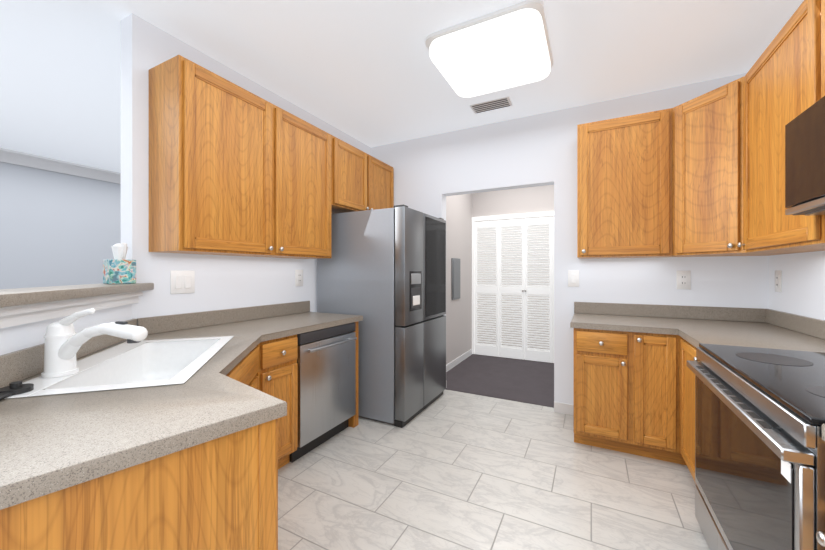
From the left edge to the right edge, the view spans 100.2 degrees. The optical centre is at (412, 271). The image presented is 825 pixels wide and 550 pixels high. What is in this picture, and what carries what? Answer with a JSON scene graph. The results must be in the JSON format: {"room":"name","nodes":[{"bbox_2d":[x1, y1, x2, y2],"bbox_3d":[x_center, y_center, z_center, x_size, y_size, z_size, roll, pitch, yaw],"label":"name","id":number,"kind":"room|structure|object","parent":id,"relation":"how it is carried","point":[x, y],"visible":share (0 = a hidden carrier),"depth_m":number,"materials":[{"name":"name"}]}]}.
{"room":"kitchen","nodes":[
{"label":"kitchen","id":0,"kind":"room"},
{"bbox_2d":[0,162,120,288],"bbox_3d":[-5.002,-0.095,4.170,0.120,2.730,9.200,0,0,27],"label":"wall","id":1,"kind":"structure","parent":0,"point":[58,229],"depth_m":4.56,"materials":[{"name":"paint"}]},
{"bbox_2d":[0,148,120,183],"bbox_3d":[-4.891,-1.390,4.112,0.130,0.140,9.200,0,0,27],"label":"crown molding","id":2,"kind":"structure","parent":1,"relation":"attached to","point":[35,161],"depth_m":4.53,"materials":[{"name":"white wood"}]},
{"bbox_2d":[0,304,131,355],"bbox_3d":[-1.884,0.688,0.534,0.933,1.165,2.785,0,0,27],"label":"wall","id":3,"kind":"structure","parent":0,"point":[19,337],"depth_m":1.27,"materials":[{"name":"paint"}]},
{"bbox_2d":[0,283,153,327],"bbox_3d":[-1.845,0.120,0.566,1.095,0.110,2.894,0,0,27],"label":"sill","id":4,"kind":"structure","parent":3,"relation":"on","point":[19,306],"depth_m":1.30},
{"bbox_2d":[103,243,135,283],"bbox_3d":[-1.574,-0.046,1.855,0.112,0.219,0.112,0,0,34],"label":"tissue box","id":5,"kind":"object","parent":4,"relation":"on","point":[118,269],"visible":1,"depth_m":1.82,"materials":[{"name":"cardboard"}]},
{"bbox_2d":[121,13,370,318],"bbox_3d":[-1.093,-0.095,3.030,0.130,2.730,2.375,0,0,27],"label":"wall","id":6,"kind":"structure","parent":0,"point":[222,282],"depth_m":2.12,"materials":[{"name":"paint"}]},
{"bbox_2d":[170,270,194,293],"bbox_3d":[-1.452,0.065,2.183,0.010,0.146,0.146,0,0,27],"label":"light switch","id":7,"kind":"object","parent":6,"relation":"attached to","point":[182,281],"visible":1,"depth_m":2.18,"materials":[{"name":"white plastic"}]},
{"bbox_2d":[149,55,336,258],"bbox_3d":[-1.112,-0.648,2.491,0.327,1.065,1.239,0,0,27],"label":"upper cabinet","id":8,"kind":"object","parent":6,"relation":"attached to","point":[235,170],"depth_m":2.14,"materials":[{"name":"brown wood"}]},
{"bbox_2d":[295,270,302,285],"bbox_3d":[-1.001,0.055,3.053,0.010,0.146,0.090,0,0,27],"label":"electrical outlet","id":9,"kind":"object","parent":6,"relation":"attached to","point":[298,277],"visible":1,"depth_m":3.05,"materials":[{"name":"white plastic"}]},
{"bbox_2d":[337,138,393,212],"bbox_3d":[-0.586,-0.880,3.506,0.327,0.600,1.043,0,0,27],"label":"upper cabinet","id":10,"kind":"object","parent":6,"relation":"attached to","point":[365,182],"depth_m":3.35,"materials":[{"name":"brown wood"}]},
{"bbox_2d":[0,0,803,172],"bbox_3d":[-1.646,-1.500,2.430,7.680,0.080,9.200,0,0,27],"label":"ceiling","id":11,"kind":"structure","parent":0,"point":[367,73],"depth_m":2.33,"materials":[{"name":"paint"}]},
{"bbox_2d":[425,0,552,97],"bbox_3d":[0.530,-1.409,2.293,0.704,0.099,0.704,0,0,27],"label":"ceiling light","id":12,"kind":"object","parent":11,"relation":"attached to","point":[504,48],"visible":1,"depth_m":2.13,"materials":[{"name":"white plastic"}]},
{"bbox_2d":[470,96,512,113],"bbox_3d":[0.688,-1.454,3.022,0.340,0.010,0.170,0,0,27],"label":"ceiling vent","id":13,"kind":"object","parent":11,"relation":"in","point":[499,103],"visible":1,"depth_m":3.01,"materials":[{"name":"white metal"}]},
{"bbox_2d":[446,193,471,364],"bbox_3d":[0.489,-0.095,4.615,0.120,2.730,1.655,0,0,27],"label":"wall","id":14,"kind":"structure","parent":0,"point":[458,246],"depth_m":4.80,"materials":[{"name":"paint"}]},
{"bbox_2d":[451,258,459,299],"bbox_3d":[0.590,0.095,4.650,0.025,0.550,0.300,0,0,27],"label":"electrical panel","id":15,"kind":"object","parent":14,"relation":"attached to","point":[455,278],"visible":0.98,"depth_m":4.59,"materials":[{"name":"grey metal"}]},
{"bbox_2d":[446,349,471,371],"bbox_3d":[0.547,1.225,4.585,0.012,0.090,1.655,0,0,27],"label":"baseboard","id":16,"kind":"structure","parent":14,"relation":"attached to","point":[455,362],"depth_m":4.73,"materials":[{"name":"white wood"}]},
{"bbox_2d":[278,389,709,549],"bbox_3d":[-0.457,1.295,0.389,3.690,0.050,6.670,0,0,27],"label":"floor","id":17,"kind":"structure","parent":0,"point":[451,470],"depth_m":2.01,"materials":[{"name":"tile"}]},
{"bbox_2d":[0,341,357,549],"bbox_3d":[-1.487,0.838,0.475,1.516,0.864,3.247,0,0,27],"label":"base cabinet","id":18,"kind":"object","parent":17,"relation":"on","point":[220,493],"depth_m":0.82,"materials":[{"name":"brown wood"}]},
{"bbox_2d":[0,301,362,509],"bbox_3d":[-1.255,0.335,0.903,1.535,0.140,4.282,0,0,27],"label":"countertop","id":19,"kind":"structure","parent":18,"relation":"on","point":[49,444],"depth_m":0.91,"materials":[{"name":"beige stone"}]},
{"bbox_2d":[41,308,147,377],"bbox_3d":[-1.081,0.242,1.163,0.423,0.236,0.147,0,0,27],"label":"faucet","id":20,"kind":"object","parent":19,"relation":"on","point":[64,341],"visible":1,"depth_m":1.18,"materials":[{"name":"white plastic"}]},
{"bbox_2d":[4,336,233,398],"bbox_3d":[-1.111,0.458,1.456,0.500,0.194,0.860,0,0,-18],"label":"sink","id":21,"kind":"object","parent":19,"relation":"in","point":[144,363],"visible":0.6,"depth_m":1.54,"materials":[{"name":"white ceramic"}]},
{"bbox_2d":[0,381,33,399],"bbox_3d":[-1.180,0.345,1.011,0.104,0.029,0.104,0,0,27],"label":"stopper","id":22,"kind":"object","parent":21,"relation":"on","point":[16,387],"visible":1,"depth_m":1.02,"materials":[{"name":"black plastic"}]},
{"bbox_2d":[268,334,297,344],"bbox_3d":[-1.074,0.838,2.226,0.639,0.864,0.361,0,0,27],"label":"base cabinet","id":23,"kind":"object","parent":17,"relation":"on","point":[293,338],"depth_m":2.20,"materials":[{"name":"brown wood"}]},
{"bbox_2d":[290,322,356,462],"bbox_3d":[-0.836,0.840,2.649,0.628,0.861,0.598,0,0,27],"label":"dishwasher","id":24,"kind":"object","parent":17,"relation":"on","point":[326,360],"visible":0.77,"depth_m":2.47,"materials":[{"name":"metal"}]},
{"bbox_2d":[317,205,445,427],"bbox_3d":[-0.266,0.361,3.393,0.944,1.818,0.900,0,0,27],"label":"fridge","id":25,"kind":"object","parent":17,"relation":"on","point":[382,272],"visible":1,"depth_m":2.96,"materials":[{"name":"grey metal"}]},
{"bbox_2d":[574,328,700,482],"bbox_3d":[1.732,0.838,2.242,1.242,0.864,1.169,0,0,27],"label":"base cabinet","id":26,"kind":"object","parent":17,"relation":"on","point":[634,393],"depth_m":2.33,"materials":[{"name":"brown wood"}]},
{"bbox_2d":[570,302,790,334],"bbox_3d":[1.844,0.335,2.481,1.262,0.140,0.642,0,0,27],"label":"countertop","id":27,"kind":"structure","parent":26,"relation":"on","point":[643,318],"depth_m":2.63,"materials":[{"name":"beige stone"}]},
{"bbox_2d":[674,310,824,352],"bbox_3d":[1.853,0.335,1.818,0.638,0.140,0.527,0,0,27],"label":"countertop","id":28,"kind":"structure","parent":26,"relation":"on","point":[694,326],"depth_m":2.07,"materials":[{"name":"beige stone"}]},
{"bbox_2d":[687,343,824,549],"bbox_3d":[1.469,0.813,1.152,0.692,0.913,0.996,0,0,27],"label":"range","id":29,"kind":"object","parent":17,"relation":"on","point":[760,454],"visible":1,"depth_m":1.14,"materials":[{"name":"metal"}]},
{"bbox_2d":[816,531,824,546],"bbox_3d":[1.104,0.838,0.361,0.627,0.864,0.737,0,0,27],"label":"base cabinet","id":30,"kind":"object","parent":17,"relation":"on","point":[820,536],"depth_m":0.80,"materials":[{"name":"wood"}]},
{"bbox_2d":[822,424,824,440],"bbox_3d":[1.099,0.335,0.358,0.632,0.140,0.747,0,0,27],"label":"countertop","id":31,"kind":"structure","parent":30,"relation":"on","point":[823,425],"depth_m":0.83,"materials":[{"name":"beige stone"}]},
{"bbox_2d":[446,354,553,407],"bbox_3d":[1.794,1.292,3.993,3.010,0.056,1.800,0,0,27],"label":"floor","id":32,"kind":"structure","parent":0,"point":[525,381],"depth_m":4.04,"materials":[{"name":"grey carpet"}]},
{"bbox_2d":[472,185,553,359],"bbox_3d":[2.180,-0.095,4.738,3.010,2.730,0.120,0,0,27],"label":"wall","id":33,"kind":"structure","parent":0,"point":[522,200],"depth_m":5.04,"materials":[{"name":"paint"}]},
{"bbox_2d":[472,211,553,362],"bbox_3d":[1.608,0.211,4.921,1.576,2.093,0.076,0,0,27],"label":"closet door","id":34,"kind":"structure","parent":33,"relation":"in","point":[514,223],"depth_m":5.00,"materials":[{"name":"white wood"}]},
{"bbox_2d":[371,73,768,404],"bbox_3d":[1.061,-0.095,3.319,3.690,2.730,0.120,0,0,27],"label":"wall","id":35,"kind":"structure","parent":0,"point":[431,172],"depth_m":3.10,"materials":[{"name":"paint"}]},
{"bbox_2d":[554,402,573,410],"bbox_3d":[1.980,1.225,2.918,1.430,0.090,0.012,0,0,27],"label":"baseboard","id":36,"kind":"structure","parent":35,"relation":"attached to","point":[563,408],"depth_m":3.09,"materials":[{"name":"white wood"}]},
{"bbox_2d":[568,270,578,286],"bbox_3d":[1.426,0.060,3.055,0.090,0.146,0.010,0,0,27],"label":"light switch","id":37,"kind":"object","parent":35,"relation":"attached to","point":[573,278],"visible":1,"depth_m":3.05,"materials":[{"name":"white plastic"}]},
{"bbox_2d":[577,108,680,258],"bbox_3d":[1.678,-0.648,2.718,0.676,1.065,0.373,0,0,27],"label":"upper cabinet","id":38,"kind":"object","parent":35,"relation":"attached to","point":[625,164],"depth_m":2.61,"materials":[{"name":"brown wood"}]},
{"bbox_2d":[676,271,690,288],"bbox_3d":[2.119,0.065,2.697,0.090,0.146,0.010,0,0,27],"label":"electrical outlet","id":39,"kind":"object","parent":35,"relation":"attached to","point":[683,279],"visible":1,"depth_m":2.69,"materials":[{"name":"white plastic"}]},
{"bbox_2d":[769,251,824,320],"bbox_3d":[1.101,-0.095,-0.472,0.130,2.730,6.575,0,0,27],"label":"wall","id":40,"kind":"structure","parent":0,"point":[802,293],"depth_m":2.10,"materials":[{"name":"paint"}]},
{"bbox_2d":[673,83,802,256],"bbox_3d":[2.143,-0.648,2.345,0.607,1.065,0.607,0,0,27],"label":"upper cabinet","id":41,"kind":"object","parent":40,"relation":"attached to","point":[703,175],"depth_m":2.30,"materials":[{"name":"brown wood"}]},
{"bbox_2d":[729,0,824,255],"bbox_3d":[1.939,-0.648,1.697,0.374,1.065,0.846,0,0,27],"label":"upper cabinet","id":42,"kind":"object","parent":40,"relation":"attached to","point":[778,87],"depth_m":1.78,"materials":[{"name":"brown wood"}]},
{"bbox_2d":[775,270,781,291],"bbox_3d":[2.480,0.065,2.341,0.010,0.146,0.090,0,0,27],"label":"electrical outlet","id":43,"kind":"object","parent":40,"relation":"attached to","point":[778,281],"visible":0.98,"depth_m":2.33,"materials":[{"name":"white plastic"}]},
{"bbox_2d":[813,0,824,103],"bbox_3d":[1.643,-0.898,1.069,0.322,0.565,0.536,0,0,27],"label":"upper cabinet","id":44,"kind":"object","parent":40,"relation":"attached to","point":[818,5],"depth_m":1.40,"materials":[{"name":"brown wood"}]},
{"bbox_2d":[785,96,824,215],"bbox_3d":[1.489,-0.418,0.921,0.457,0.388,0.940,0,0,27],"label":"microwave","id":45,"kind":"object","parent":44,"relation":"attached to","point":[805,162],"visible":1,"depth_m":1.28,"materials":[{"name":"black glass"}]}
]}

